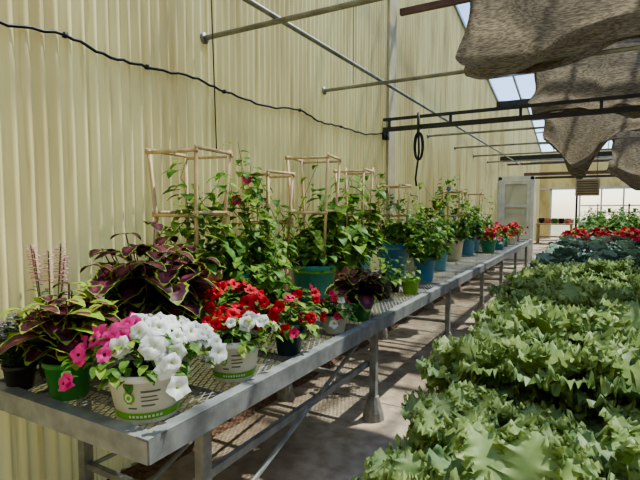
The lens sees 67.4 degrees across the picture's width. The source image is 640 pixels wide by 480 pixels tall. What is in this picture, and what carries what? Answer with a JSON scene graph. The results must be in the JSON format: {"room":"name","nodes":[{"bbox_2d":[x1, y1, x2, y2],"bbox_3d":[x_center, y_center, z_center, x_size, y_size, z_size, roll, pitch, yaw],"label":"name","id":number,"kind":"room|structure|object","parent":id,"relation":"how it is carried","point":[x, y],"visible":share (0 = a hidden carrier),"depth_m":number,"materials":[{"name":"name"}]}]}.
{"room":"greenhouse","nodes":[
{"label":"greenhouse","id":0,"kind":"room"},
{"bbox_2d":[0,0,540,479],"bbox_3d":[3.777,-2.409,11.516,0.030,6.480,32.000,2,4,29],"label":"wall","id":1,"kind":"structure","parent":0,"point":[77,123],"depth_m":3.30,"materials":[{"name":"plastic"}]},
{"bbox_2d":[0,20,389,139],"bbox_3d":[-1.534,-1.055,2.101,0.064,0.173,9.860,2,4,29],"label":"cable","id":2,"kind":"object","parent":1,"relation":"attached to","point":[385,135],"visible":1,"depth_m":3.04,"materials":[{"name":"black rubber"}]},
{"bbox_2d":[200,0,382,43],"bbox_3d":[3.273,-1.275,1.088,9.414,0.079,0.079,2,4,29],"label":"pipe","id":3,"kind":"object","parent":1,"relation":"attached to","point":[204,38],"visible":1,"depth_m":3.04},
{"bbox_2d":[385,0,396,310],"bbox_3d":[0.972,-1.861,6.522,0.029,6.050,0.260,2,4,29],"label":"trim","id":4,"kind":"structure","parent":1,"relation":"attached to","point":[392,4],"depth_m":6.49,"materials":[{"name":"metal"}]},
{"bbox_2d":[322,45,639,94],"bbox_3d":[4.135,-1.376,2.607,9.414,0.079,0.079,2,4,29],"label":"pipe","id":5,"kind":"object","parent":1,"relation":"attached to","point":[636,47],"visible":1,"depth_m":4.37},
{"bbox_2d":[242,0,520,164],"bbox_3d":[1.116,-1.612,5.593,0.034,0.034,18.800,2,4,29],"label":"pipe","id":6,"kind":"object","parent":5,"relation":"on","point":[252,3],"visible":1,"depth_m":3.89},
{"bbox_2d":[455,0,639,79],"bbox_3d":[3.219,-1.848,3.044,4.600,1.256,0.706,2,4,29],"label":"cloth","id":7,"kind":"object","parent":5,"relation":"attached to","point":[501,38],"visible":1,"depth_m":3.73,"materials":[{"name":"fabric"}]},
{"bbox_2d":[427,126,543,137],"bbox_3d":[5.893,-1.582,5.708,9.414,0.079,0.079,2,4,29],"label":"pipe","id":8,"kind":"object","parent":1,"relation":"attached to","point":[540,127],"visible":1,"depth_m":7.54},
{"bbox_2d":[543,112,639,178],"bbox_3d":[4.376,-1.551,6.497,2.540,1.405,0.879,2,4,29],"label":"cloth","id":9,"kind":"object","parent":8,"relation":"attached to","point":[579,139],"visible":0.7,"depth_m":6.66,"materials":[{"name":"fabric"}]},
{"bbox_2d":[383,93,639,131],"bbox_3d":[4.935,-1.359,4.021,9.410,0.175,0.050,2,4,29],"label":"truss","id":10,"kind":"object","parent":1,"relation":"attached to","point":[601,110],"visible":0.98,"depth_m":5.49,"materials":[{"name":"metal"}]},
{"bbox_2d":[413,112,423,185],"bbox_3d":[1.246,-1.144,6.063,0.129,0.921,0.061,2,4,29],"label":"hose","id":11,"kind":"object","parent":10,"relation":"hanging from","point":[418,134],"visible":1,"depth_m":6.05,"materials":[{"name":"black rubber"}]},
{"bbox_2d":[528,38,639,118],"bbox_3d":[4.572,-1.753,4.600,4.722,1.049,0.728,2,4,29],"label":"cloth","id":12,"kind":"object","parent":10,"relation":"hanging from","point":[613,74],"visible":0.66,"depth_m":5.26,"materials":[{"name":"fabric"}]},
{"bbox_2d":[497,176,534,263],"bbox_3d":[5.695,-0.589,13.998,0.980,2.520,0.110,2,4,29],"label":"door","id":13,"kind":"structure","parent":1,"relation":"in","point":[515,198],"depth_m":13.93,"materials":[{"name":"white paint"}]},
{"bbox_2d":[473,148,610,157],"bbox_3d":[7.641,-1.786,8.791,9.414,0.079,0.079,2,4,29],"label":"pipe","id":14,"kind":"object","parent":1,"relation":"attached to","point":[604,148],"visible":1,"depth_m":10.60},
{"bbox_2d":[575,161,599,195],"bbox_3d":[5.571,-1.387,9.980,0.440,0.925,0.320,2,4,29],"label":"heater","id":15,"kind":"object","parent":14,"relation":"hanging from","point":[583,187],"visible":0.87,"depth_m":9.88,"materials":[{"name":"metal"}]},
{"bbox_2d":[454,136,639,149],"bbox_3d":[6.789,-1.687,7.288,9.414,0.079,0.079,2,4,29],"label":"pipe","id":16,"kind":"object","parent":1,"relation":"attached to","point":[626,137],"visible":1,"depth_m":9.02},
{"bbox_2d":[605,130,639,190],"bbox_3d":[7.194,-1.567,7.559,4.652,1.512,0.888,2,4,29],"label":"cloth","id":17,"kind":"object","parent":16,"relation":"attached to","point":[624,165],"visible":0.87,"depth_m":8.30,"materials":[{"name":"fabric"}]},
{"bbox_2d":[487,156,611,163],"bbox_3d":[8.478,-1.885,10.267,9.414,0.079,0.079,2,4,29],"label":"pipe","id":18,"kind":"object","parent":1,"relation":"attached to","point":[598,156],"visible":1,"depth_m":12.00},
{"bbox_2d":[507,159,611,165],"bbox_3d":[10.154,-2.280,13.206,9.410,0.060,0.050,2,4,29],"label":"cross beam","id":19,"kind":"structure","parent":1,"relation":"attached to","point":[606,160],"depth_m":14.93,"materials":[{"name":"metal"}]},
{"bbox_2d":[121,238,558,479],"bbox_3d":[7.889,1.028,9.413,10.050,0.100,32.600,2,4,29],"label":"floor","id":20,"kind":"structure","parent":0,"point":[333,441],"depth_m":3.66,"materials":[{"name":"concrete"}]},
{"bbox_2d":[0,239,532,479],"bbox_3d":[1.944,0.717,7.236,1.092,0.810,12.212,2,4,29],"label":"bench","id":21,"kind":"object","parent":20,"relation":"on","point":[135,443],"visible":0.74,"depth_m":2.35,"materials":[{"name":"metal"}]},
{"bbox_2d":[0,313,39,389],"bbox_3d":[-1.355,0.505,2.181,0.300,0.343,0.323,2,4,29],"label":"lavender","id":22,"kind":"object","parent":21,"relation":"on","point":[16,373],"visible":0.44,"depth_m":2.13,"materials":[{"name":"plastic"}]},
{"bbox_2d":[25,241,68,377],"bbox_3d":[-1.315,0.335,2.337,0.209,0.662,0.221,-3,5,-34],"label":"salvia","id":23,"kind":"object","parent":21,"relation":"on","point":[42,373],"visible":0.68,"depth_m":2.31,"materials":[{"name":"plant"}]},
{"bbox_2d":[0,281,122,401],"bbox_3d":[-1.065,0.438,2.076,0.533,0.490,0.517,0,4,-5],"label":"potted coleus","id":24,"kind":"object","parent":21,"relation":"on","point":[52,332],"visible":0.91,"depth_m":2.00,"materials":[{"name":"plant"}]},
{"bbox_2d":[58,312,226,424],"bbox_3d":[-0.716,0.493,1.988,0.630,0.393,0.636,1,4,16],"label":"petunia","id":25,"kind":"object","parent":21,"relation":"on","point":[147,385],"visible":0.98,"depth_m":1.82,"materials":[{"name":"plant"}]},
{"bbox_2d":[77,220,220,354],"bbox_3d":[-0.887,0.273,2.570,0.691,0.754,0.752,-1,4,-16],"label":"potted coleus","id":26,"kind":"object","parent":21,"relation":"on","point":[163,283],"visible":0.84,"depth_m":2.42,"materials":[{"name":"plant"}]},
{"bbox_2d":[145,145,245,344],"bbox_3d":[-0.789,0.029,2.990,0.599,1.186,0.552,-3,5,-35],"label":"vine","id":27,"kind":"object","parent":21,"relation":"on","point":[216,275],"visible":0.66,"depth_m":2.89,"materials":[{"name":"plant"}]},
{"bbox_2d":[186,279,272,345],"bbox_3d":[-0.540,0.432,2.738,0.603,0.414,0.594,2,4,29],"label":"petunia","id":28,"kind":"object","parent":21,"relation":"on","point":[207,297],"visible":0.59,"depth_m":2.68,"materials":[{"name":"plant"}]},
{"bbox_2d":[205,141,276,307],"bbox_3d":[-0.549,-0.038,3.345,0.564,1.272,0.540,-2,4,-25],"label":"vine","id":29,"kind":"object","parent":21,"relation":"on","point":[233,200],"visible":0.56,"depth_m":3.23,"materials":[{"name":"plant"}]},
{"bbox_2d":[202,302,283,382],"bbox_3d":[-0.418,0.489,2.346,0.429,0.354,0.451,2,4,29],"label":"petunia","id":30,"kind":"object","parent":21,"relation":"on","point":[242,346],"visible":0.93,"depth_m":2.25,"materials":[{"name":"plant"}]},
{"bbox_2d":[220,207,294,328],"bbox_3d":[-0.401,0.200,3.153,0.508,0.824,0.562,2,4,29],"label":"vine","id":31,"kind":"object","parent":21,"relation":"on","point":[272,287],"visible":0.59,"depth_m":3.05,"materials":[{"name":"plant"}]},
{"bbox_2d":[238,170,299,314],"bbox_3d":[-0.413,0.028,3.688,0.514,1.096,0.526,2,4,29],"label":"vine","id":32,"kind":"object","parent":21,"relation":"on","point":[288,221],"visible":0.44,"depth_m":3.64,"materials":[{"name":"plant"}]},
{"bbox_2d":[261,293,318,355],"bbox_3d":[-0.182,0.473,2.709,0.350,0.337,0.347,-1,4,-15],"label":"petunia","id":33,"kind":"object","parent":21,"relation":"on","point":[292,335],"visible":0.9,"depth_m":2.65,"materials":[{"name":"plant"}]},
{"bbox_2d":[273,283,327,339],"bbox_3d":[-0.139,0.448,3.048,0.375,0.342,0.374,2,4,29],"label":"petunia","id":34,"kind":"object","parent":21,"relation":"on","point":[296,292],"visible":0.39,"depth_m":3.00,"materials":[{"name":"plant"}]},
{"bbox_2d":[281,152,350,302],"bbox_3d":[-0.060,-0.103,4.242,0.590,1.282,0.619,-3,5,-37],"label":"vine","id":35,"kind":"object","parent":21,"relation":"on","point":[321,277],"visible":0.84,"depth_m":4.11,"materials":[{"name":"plant"}]},
{"bbox_2d":[313,290,357,333],"bbox_3d":[0.114,0.471,3.183,0.303,0.279,0.310,2,4,29],"label":"petunia","id":36,"kind":"object","parent":21,"relation":"on","point":[335,323],"visible":0.95,"depth_m":3.12,"materials":[{"name":"plant"}]},
{"bbox_2d":[298,176,374,280],"bbox_3d":[0.163,-0.036,4.506,0.702,1.114,0.715,2,5,33],"label":"vine","id":37,"kind":"object","parent":21,"relation":"on","point":[346,236],"visible":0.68,"depth_m":4.33,"materials":[{"name":"plant"}]},
{"bbox_2d":[318,167,390,288],"bbox_3d":[0.372,-0.132,4.924,0.656,1.250,0.784,2,4,29],"label":"vine","id":38,"kind":"object","parent":21,"relation":"on","point":[369,215],"visible":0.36,"depth_m":4.85,"materials":[{"name":"plant"}]},
{"bbox_2d":[325,266,391,321],"bbox_3d":[0.291,0.396,3.522,0.424,0.383,0.498,2,4,29],"label":"potted coleus","id":39,"kind":"object","parent":21,"relation":"on","point":[366,291],"visible":0.94,"depth_m":3.46,"materials":[{"name":"plant"}]},
{"bbox_2d":[368,248,402,298],"bbox_3d":[0.608,0.301,4.367,0.336,0.461,0.319,2,4,29],"label":"seedling","id":40,"kind":"object","parent":21,"relation":"on","point":[395,280],"visible":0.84,"depth_m":4.31,"materials":[{"name":"plant"}]},
{"bbox_2d":[373,173,417,277],"bbox_3d":[0.885,-0.185,5.718,0.598,1.252,0.630,0,4,1],"label":"vine","id":41,"kind":"object","parent":21,"relation":"on","point":[396,249],"visible":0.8,"depth_m":5.58,"materials":[{"name":"plant"}]},
{"bbox_2d":[385,257,405,292],"bbox_3d":[0.714,0.338,4.681,0.277,0.346,0.214,2,4,29],"label":"seedling","id":42,"kind":"object","parent":21,"relation":"on","point":[394,289],"visible":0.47,"depth_m":4.66,"materials":[{"name":"plant"}]},
{"bbox_2d":[397,257,422,294],"bbox_3d":[0.852,0.341,4.603,0.250,0.349,0.291,-3,5,-34],"label":"seedling","id":43,"kind":"object","parent":21,"relation":"on","point":[410,286],"visible":0.91,"depth_m":4.56,"materials":[{"name":"plant"}]},
{"bbox_2d":[396,204,430,269],"bbox_3d":[1.202,-0.058,6.454,0.550,0.901,0.544,2,4,29],"label":"vine","id":44,"kind":"object","parent":21,"relation":"on","point":[410,265],"visible":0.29,"depth_m":6.33,"materials":[{"name":"plant"}]},
{"bbox_2d":[403,215,445,281],"bbox_3d":[1.178,0.080,5.403,0.491,0.764,0.525,0,4,7],"label":"vine","id":45,"kind":"object","parent":21,"relation":"on","point":[430,254],"visible":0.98,"depth_m":5.33,"materials":[{"name":"plant"}]},
{"bbox_2d":[411,183,450,237],"bbox_3d":[1.592,-0.256,7.100,0.597,1.210,0.623,-2,4,-26],"label":"vine","id":46,"kind":"object","parent":21,"relation":"on","point":[434,202],"visible":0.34,"depth_m":7.07,"materials":[{"name":"plant"}]},
{"bbox_2d":[427,222,454,270],"bbox_3d":[1.560,0.083,6.356,0.442,0.631,0.515,2,4,29],"label":"vine","id":47,"kind":"object","parent":21,"relation":"on","point":[441,265],"visible":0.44,"depth_m":6.28,"materials":[{"name":"plant"}]},
{"bbox_2d":[434,176,476,259],"bbox_3d":[2.126,-0.353,7.678,0.615,1.328,0.645,-2,4,-30],"label":"vine","id":48,"kind":"object","parent":21,"relation":"on","point":[459,238],"visible":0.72,"depth_m":7.55,"materials":[{"name":"plant"}]},
{"bbox_2d":[448,200,484,254],"bbox_3d":[2.566,-0.246,8.465,0.684,1.008,0.668,1,4,16],"label":"vine","id":49,"kind":"object","parent":21,"relation":"on","point":[468,246],"visible":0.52,"depth_m":8.35,"materials":[{"name":"plant"}]},
{"bbox_2d":[458,189,489,250],"bbox_3d":[2.963,-0.393,9.311,0.648,1.190,0.673,2,4,29],"label":"vine","id":50,"kind":"object","parent":21,"relation":"on","point":[477,245],"visible":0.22,"depth_m":9.23,"materials":[{"name":"plant"}]},
{"bbox_2d":[471,196,494,246],"bbox_3d":[3.470,-0.401,10.339,0.606,1.071,0.562,2,4,29],"label":"vine","id":51,"kind":"object","parent":21,"relation":"on","point":[485,221],"visible":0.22,"depth_m":10.19,"materials":[{"name":"plant"}]},
{"bbox_2d":[476,226,503,252],"bbox_3d":[3.151,-0.014,8.929,0.515,0.485,0.564,0,4,4],"label":"geranium","id":52,"kind":"object","parent":21,"relation":"on","point":[488,246],"visible":0.84,"depth_m":8.83,"materials":[{"name":"plant"}]},
{"bbox_2d":[484,225,511,249],"bbox_3d":[3.548,-0.059,9.608,0.522,0.484,0.526,-3,5,-35],"label":"geranium","id":53,"kind":"object","parent":21,"relation":"on","point":[504,231],"visible":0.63,"depth_m":9.50,"materials":[{"name":"plant"}]},
{"bbox_2d":[494,224,515,246],"bbox_3d":[3.925,-0.105,10.331,0.544,0.481,0.538,2,4,29],"label":"geranium","id":54,"kind":"object","parent":21,"relation":"on","point":[502,226],"visible":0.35,"depth_m":10.22,"materials":[{"name":"plant"}]},
{"bbox_2d":[504,223,524,243],"bbox_3d":[4.436,-0.157,11.072,0.533,0.486,0.533,3,5,35],"label":"geranium","id":55,"kind":"object","parent":21,"relation":"on","point":[511,225],"visible":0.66,"depth_m":10.97,"materials":[{"name":"plant"}]},
{"bbox_2d":[107,262,499,479],"bbox_3d":[0.655,1.172,5.967,0.203,0.067,18.773,2,4,29],"label":"gravel strip","id":56,"kind":"object","parent":20,"relation":"on","point":[139,471],"visible":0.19,"depth_m":3.67,"materials":[{"name":"gravel"}]},
{"bbox_2d":[535,219,573,243],"bbox_3d":[10.556,-0.384,21.625,1.500,1.100,0.800,2,4,29],"label":"table","id":57,"kind":"object","parent":20,"relation":"on","point":[537,224],"visible":0.71,"depth_m":21.57,"materials":[{"name":"brown wood"}]},
{"bbox_2d":[539,218,570,223],"bbox_3d":[10.556,-0.868,21.593,1.340,0.230,0.254,2,4,29],"label":"pots","id":58,"kind":"object","parent":57,"relation":"on","point":[541,220],"visible":0.91,"depth_m":21.50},
{"bbox_3d":[4.249,0.807,6.482,1.932,0.730,13.862,2,4,29],"label":"bench","id":59,"kind":"object","parent":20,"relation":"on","visible":0},
{"bbox_2d":[346,446,453,479],"bbox_3d":[0.231,0.659,1.140,0.370,0.333,0.384,3,5,37],"label":"plant","id":60,"kind":"object","parent":59,"relation":"on","point":[407,464],"visible":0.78,"depth_m":1.18,"materials":[{"name":"green plant"}]},
{"bbox_2d":[389,390,499,455],"bbox_3d":[0.365,0.628,1.389,0.372,0.362,0.405,-1,4,-9],"label":"plant","id":61,"kind":"object","parent":59,"relation":"on","point":[434,422],"visible":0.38,"depth_m":1.38,"materials":[{"name":"green plant"}]},
{"bbox_2d":[399,329,544,420],"bbox_3d":[0.605,0.553,1.810,0.506,0.456,0.526,3,5,38],"label":"plant","id":62,"kind":"object","parent":59,"relation":"on","point":[460,358],"visible":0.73,"depth_m":1.75,"materials":[{"name":"green plant"}]},
{"bbox_2d":[436,380,515,424],"bbox_3d":[0.486,0.633,1.533,0.412,0.334,0.363,0,4,-7],"label":"plant","id":63,"kind":"object","parent":59,"relation":"on","point":[474,395],"visible":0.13,"depth_m":1.56,"materials":[{"name":"green plant"}]},
{"bbox_2d":[471,297,515,327],"bbox_3d":[0.963,0.519,2.414,0.494,0.444,0.513,-2,4,-30],"label":"plant","id":64,"kind":"object","parent":59,"relation":"on","point":[496,307],"visible":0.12,"depth_m":2.44,"materials":[{"name":"green plant"}]},
{"bbox_2d":[439,321,550,399],"bbox_3d":[0.726,0.554,1.972,0.497,0.434,0.552,1,4,17],"label":"plant","id":65,"kind":"object","parent":59,"relation":"on","point":[496,331],"visible":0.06,"depth_m":2.01,"materials":[{"name":"green plant"}]},
{"bbox_2d":[425,419,605,479],"bbox_3d":[0.401,0.629,1.005,0.414,0.411,0.536,3,5,36],"label":"plant","id":66,"kind":"object","parent":59,"relation":"on","point":[477,452],"visible":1,"depth_m":1.05,"materials":[{"name":"green plant"}]},
{"bbox_2d":[487,281,553,316],"bbox_3d":[1.236,0.484,2.885,0.589,0.451,0.454,-1,4,-11],"label":"plant","id":67,"kind":"object","parent":59,"relation":"on","point":[514,296],"visible":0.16,"depth_m":2.87,"materials":[{"name":"green plant"}]},
{"bbox_2d":[487,269,563,315],"bbox_3d":[1.362,0.446,3.072,0.561,0.502,0.516,1,4,19],"label":"plant","id":68,"kind":"object","parent":59,"relation":"on","point":[493,289],"visible":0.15,"depth_m":3.07,"materials":[{"name":"green plant"}]},
{"bbox_2d":[497,265,571,292],"bbox_3d":[1.606,0.424,3.498,0.494,0.491,0.640,-1,4,-11],"label":"plant","id":69,"kind":"object","parent":59,"relation":"on","point":[557,273],"visible":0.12,"depth_m":3.38,"materials":[{"name":"green plant"}]},
{"bbox_2d":[485,394,593,445],"bbox_3d":[0.644,0.641,1.438,0.332,0.330,0.431,3,5,39],"label":"plant","id":70,"kind":"object","parent":59,"relation":"on","point":[551,417],"visible":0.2,"depth_m":1.41,"materials":[{"name":"green plant"}]},
{"bbox_2d":[492,295,595,347],"bbox_3d":[0.975,0.507,2.086,0.633,0.512,0.557,4,5,44],"label":"plant","id":71,"kind":"object","parent":59,"relation":"on","point":[554,324],"visible":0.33,"depth_m":1.98,"materials":[{"name":"green plant"}]},
{"bbox_2d":[519,258,571,270],"bbox_3d":[1.993,0.392,4.147,0.523,0.468,0.481,2,4,27],"label":"plant","id":72,"kind":"object","parent":59,"relation":"on","point":[535,262],"visible":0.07,"depth_m":4.13,"materials":[{"name":"green plant"}]},
{"bbox_2d":[532,253,571,267],"bbox_3d":[2.208,0.363,4.615,0.501,0.463,0.482,-1,4,-12],"label":"plant","id":73,"kind":"object","parent":59,"relation":"on","point":[545,258],"visible":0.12,"depth_m":4.55,"materials":[{"name":"green plant"}]},
{"bbox_2d":[528,243,581,262],"bbox_3d":[2.743,0.291,5.445,0.635,0.497,0.487,0,4,0],"label":"plant","id":74,"kind":"object","parent":59,"relation":"on","point":[553,245],"visible":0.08,"depth_m":5.55,"materials":[{"name":"green plant"}]},
{"bbox_2d":[508,414,604,473],"bbox_3d":[0.575,0.645,1.195,0.364,0.354,0.395,-3,5,-37],"label":"plant","id":75,"kind":"object","parent":59,"relation":"on","point":[518,424],"visible":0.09,"depth_m":1.27,"materials":[{"name":"green plant"}]},
{"bbox_2d":[538,246,582,262],"bbox_3d":[2.587,0.310,5.101,0.548,0.505,0.526,2,4,27],"label":"plant","id":76,"kind":"object","parent":59,"relation":"on","point":[564,251],"visible":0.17,"depth_m":5.03,"materials":[{"name":"green plant"}]},
{"bbox_2d":[548,240,583,255],"bbox_3d":[3.125,0.249,6.093,0.516,0.495,0.538,-1,4,-20],"label":"plant","id":77,"kind":"object","parent":59,"relation":"on","point":[573,243],"visible":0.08,"depth_m":6.04,"materials":[{"name":"green plant"}]},
{"bbox_2d":[499,332,633,445],"bbox_3d":[0.836,0.557,1.692,0.499,0.463,0.599,3,5,41],"label":"plant","id":78,"kind":"object","parent":59,"relation":"on","point":[547,367],"visible":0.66,"depth_m":1.57,"materials":[{"name":"green plant"}]},
{"bbox_2d":[539,294,593,313],"bbox_3d":[1.319,0.518,2.533,0.547,0.431,0.493,-3,5,-42],"label":"plant","id":79,"kind":"object","parent":59,"relation":"on","point":[544,299],"visible":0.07,"depth_m":2.56,"materials":[{"name":"green plant"}]},
{"bbox_2d":[558,228,588,240],"bbox_3d":[4.596,0.045,8.746,0.644,0.551,0.629,-3,5,-39],"label":"geranium","id":80,"kind":"object","parent":59,"relation":"on","point":[567,232],"visible":0.29,"depth_m":8.65,"materials":[{"name":"plant"}]},
{"bbox_2d":[544,280,615,305],"bbox_3d":[1.445,0.477,2.691,0.608,0.492,0.535,3,5,38],"label":"plant","id":81,"kind":"object","parent":59,"relation":"on","point":[567,293],"visible":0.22,"depth_m":2.66,"materials":[{"name":"green plant"}]},
{"bbox_2d":[562,264,597,276],"bbox_3d":[2.124,0.418,4.039,0.562,0.430,0.433,3,5,42],"label":"plant","id":82,"kind":"object","parent":59,"relation":"on","point":[579,269],"visible":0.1,"depth_m":3.92,"materials":[{"name":"green plant"}]},
{"bbox_2d":[572,275,595,283],"bbox_3d":[1.917,0.458,3.623,0.517,0.407,0.466,2,4,32],"label":"plant","id":83,"kind":"object","parent":59,"relation":"on","point":[586,278],"visible":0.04,"depth_m":3.52,"materials":[{"name":"green plant"}]},
{"bbox_2d":[573,213,598,232],"bbox_3d":[6.043,-0.209,10.869,0.572,0.776,0.604,2,4,29],"label":"potted shrub","id":84,"kind":"object","parent":59,"relation":"on","point":[588,229],"visible":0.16,"depth_m":10.81,"materials":[{"name":"green plant"}]},
{"bbox_2d":[582,235,611,244],"bbox_3d":[4.257,0.166,7.317,0.540,0.499,0.520,-1,4,-13],"label":"plant","id":85,"kind":"object","parent":59,"relation":"on","point":[603,236],"visible":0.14,"depth_m":7.26,"materials":[{"name":"green plant"}]},
{"bbox_2d":[555,325,639,424],"bbox_3d":[1.022,0.548,1.510,0.566,0.506,0.521,3,5,41],"label":"plant","id":86,"kind":"object","parent":59,"relation":"on","point":[626,383],"visible":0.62,"depth_m":1.49,"materials":[{"name":"green plant"}]},
{"bbox_2d":[581,254,614,264],"bbox_3d":[2.537,0.372,4.354,0.598,0.480,0.501,2,4,24],"label":"plant","id":87,"kind":"object","parent":59,"relation":"on","point":[595,256],"visible":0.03,"depth_m":4.42,"materials":[{"name":"green plant"}]},
{"bbox_2d":[581,243,617,255],"bbox_3d":[3.370,0.279,5.868,0.594,0.466,0.456,3,5,34],"label":"plant","id":88,"kind":"object","parent":59,"relation":"on","point":[592,247],"visible":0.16,"depth_m":5.93,"materials":[{"name":"green plant"}]},
{"bbox_2d":[574,249,625,262],"bbox_3d":[2.720,0.341,4.720,0.485,0.495,0.632,-1,4,-9],"label":"plant","id":89,"kind":"object","parent":59,"relation":"on","point":[607,254],"visible":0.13,"depth_m":4.68,"materials":[{"name":"green plant"}]},
{"bbox_2d":[589,225,616,236],"bbox_3d":[5.499,-0.006,9.384,0.663,0.567,0.648,-3,5,-38],"label":"geranium","id":90,"kind":"object","parent":59,"relation":"on","point":[595,231],"visible":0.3,"depth_m":9.29,"materials":[{"name":"plant"}]},
{"bbox_2d":[567,307,639,343],"bbox_3d":[1.258,0.526,1.964,0.533,0.490,0.605,2,4,26],"label":"plant","id":91,"kind":"object","parent":59,"relation":"on","point":[629,321],"visible":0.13,"depth_m":1.97,"materials":[{"name":"green plant"}]},
{"bbox_2d":[584,272,626,282],"bbox_3d":[2.223,0.440,3.772,0.471,0.421,0.433,3,5,43],"label":"plant","id":92,"kind":"object","parent":59,"relation":"on","point":[618,277],"visible":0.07,"depth_m":3.68,"materials":[{"name":"green plant"}]},
{"bbox_2d":[573,415,639,479],"bbox_3d":[0.773,0.626,1.078,0.503,0.407,0.443,-3,5,-36],"label":"plant","id":93,"kind":"object","parent":59,"relation":"on","point":[617,443],"visible":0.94,"depth_m":1.11,"materials":[{"name":"green plant"}]},
{"bbox_2d":[581,329,639,349],"bbox_3d":[1.192,0.541,1.767,0.539,0.485,0.560,3,5,36],"label":"plant","id":94,"kind":"object","parent":59,"relation":"on","point":[630,338],"visible":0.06,"depth_m":1.71,"materials":[{"name":"green plant"}]},
{"bbox_2d":[582,257,639,277],"bbox_3d":[2.350,0.388,3.969,0.538,0.500,0.646,2,4,29],"label":"plant","id":95,"kind":"object","parent":59,"relation":"on","point":[608,269],"visible":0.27,"depth_m":3.82,"materials":[{"name":"green plant"}]},
{"bbox_2d":[589,277,633,289],"bbox_3d":[2.112,0.470,3.478,0.459,0.401,0.510,3,5,35],"label":"plant","id":96,"kind":"object","parent":59,"relation":"on","point":[592,279],"visible":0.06,"depth_m":3.46,"materials":[{"name":"green plant"}]},
{"bbox_2d":[590,292,639,322],"bbox_3d":[1.541,0.504,2.368,0.536,0.480,0.493,0,4,-2],"label":"plant","id":97,"kind":"object","parent":59,"relation":"on","point":[616,305],"visible":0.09,"depth_m":2.41,"materials":[{"name":"green plant"}]},
{"bbox_2d":[602,209,630,231],"bbox_3d":[6.656,-0.255,10.820,0.680,0.875,0.646,-1,4,-15],"label":"potted shrub","id":98,"kind":"object","parent":59,"relation":"on","point":[615,227],"visible":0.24,"depth_m":10.69,"materials":[{"name":"green plant"}]},
{"bbox_2d":[598,405,639,423],"bbox_3d":[0.898,0.632,1.305,0.409,0.366,0.376,2,4,26],"label":"plant","id":99,"kind":"object","parent":59,"relation":"on","point":[606,412],"visible":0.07,"depth_m":1.37,"materials":[{"name":"green plant"}]},
{"bbox_2d":[600,284,639,303],"bbox_3d":[1.796,0.482,2.884,0.468,0.456,0.509,3,5,39],"label":"plant","id":100,"kind":"object","parent":59,"relation":"on","point":[621,293],"visible":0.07,"depth_m":2.81,"materials":[{"name":"green plant"}]},
{"bbox_2d":[608,209,634,230],"bbox_3d":[7.253,-0.305,11.550,0.683,0.878,0.648,-2,5,-32],"label":"potted shrub","id":101,"kind":"object","parent":59,"relation":"on","point":[613,216],"visible":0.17,"depth_m":11.37,"materials":[{"name":"green plant"}]},
{"bbox_2d":[607,235,637,245],"bbox_3d":[4.696,0.154,7.502,0.521,0.499,0.622,0,4,-7],"label":"plant","id":102,"kind":"object","parent":59,"relation":"on","point":[615,237],"visible":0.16,"depth_m":7.44,"materials":[{"name":"green plant"}]},
{"bbox_2d":[614,248,639,260],"bbox_3d":[3.544,0.303,5.440,0.464,0.474,0.605,2,4,29],"label":"plant","id":103,"kind":"object","parent":59,"relation":"on","point":[634,252],"visible":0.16,"depth_m":5.40,"materials":[{"name":"green plant"}]},
{"bbox_2d":[621,272,639,290],"bbox_3d":[2.411,0.445,3.547,0.480,0.441,0.545,3,5,39],"label":"plant","id":104,"kind":"object","parent":59,"relation":"on","point":[634,280],"visible":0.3,"depth_m":3.54,"materials":[{"name":"green plant"}]},
{"bbox_2d":[454,5,611,151],"bbox_3d":[7.889,-4.467,9.048,9.450,2.074,32.050,2,4,29],"label":"roof","id":105,"kind":"structure","parent":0,"point":[455,6],"depth_m":12.42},
{"bbox_2d":[211,0,216,148],"bbox_3d":[-0.670,-2.524,2.919,0.028,3.950,0.028,2,4,29],"label":"string","id":106,"kind":"object","parent":105,"relation":"hanging from","point":[211,0],"visible":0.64,"depth_m":3.02,"materials":[{"name":"metal"}]},
{"bbox_2d":[497,98,529,106],"bbox_3d":[9.120,-3.656,11.282,9.410,0.160,0.250,2,4,29],"label":"rain gutter","id":107,"kind":"object","parent":105,"relation":"attached to","point":[520,101],"visible":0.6,"depth_m":13.28,"materials":[{"name":"metal"}]},
{"bbox_2d":[539,150,639,238],"bbox_3d":[15.768,-2.200,23.155,9.450,4.521,0.140,2,4,29],"label":"wall","id":108,"kind":"structure","parent":0,"point":[546,185],"depth_m":24.89,"materials":[{"name":"plastic"}]},
{"bbox_3d":[12.002,-2.100,6.873,0.029,6.480,32.000,2,4,29],"label":"wall","id":109,"kind":"structure","parent":0,"visible":0},
{"bbox_2d":[400,0,469,15],"bbox_3d":[5.178,-2.971,4.294,9.360,0.080,0.070,2,4,29],"label":"tie beam","id":110,"kind":"structure","parent":109,"relation":"attached to","point":[438,4],"depth_m":6.36,"materials":[{"name":"metal"}]},
{"bbox_2d":[500,151,611,160],"bbox_3d":[9.489,-2.262,12.029,9.410,0.140,0.120,2,4,29],"label":"cross beam","id":111,"kind":"structure","parent":109,"relation":"attached to","point":[603,153],"depth_m":13.75,"materials":[{"name":"metal"}]},
{"bbox_2d":[524,170,608,175],"bbox_3d":[12.321,-2.484,17.030,9.410,0.120,0.120,2,4,29],"label":"cross beam","id":112,"kind":"structure","parent":109,"relation":"attached to","point":[599,171],"depth_m":18.71,"materials":[{"name":"metal"}]},
{"bbox_2d":[535,175,613,178],"bbox_3d":[14.044,-2.736,20.066,9.410,0.100,0.100,2,4,29],"label":"cross beam","id":113,"kind":"structure","parent":109,"relation":"attached to","point":[586,176],"depth_m":21.64,"materials":[{"name":"metal"}]},
{"label":"outside","id":114,"kind":"structure","parent":0,"visible":0},
{"bbox_2d":[551,218,608,237],"bbox_3d":[7.386,0.936,13.146,120.000,0.190,150.000,2,4,29],"label":"ground","id":115,"kind":"structure","parent":114,"point":[556,230],"depth_m":40.37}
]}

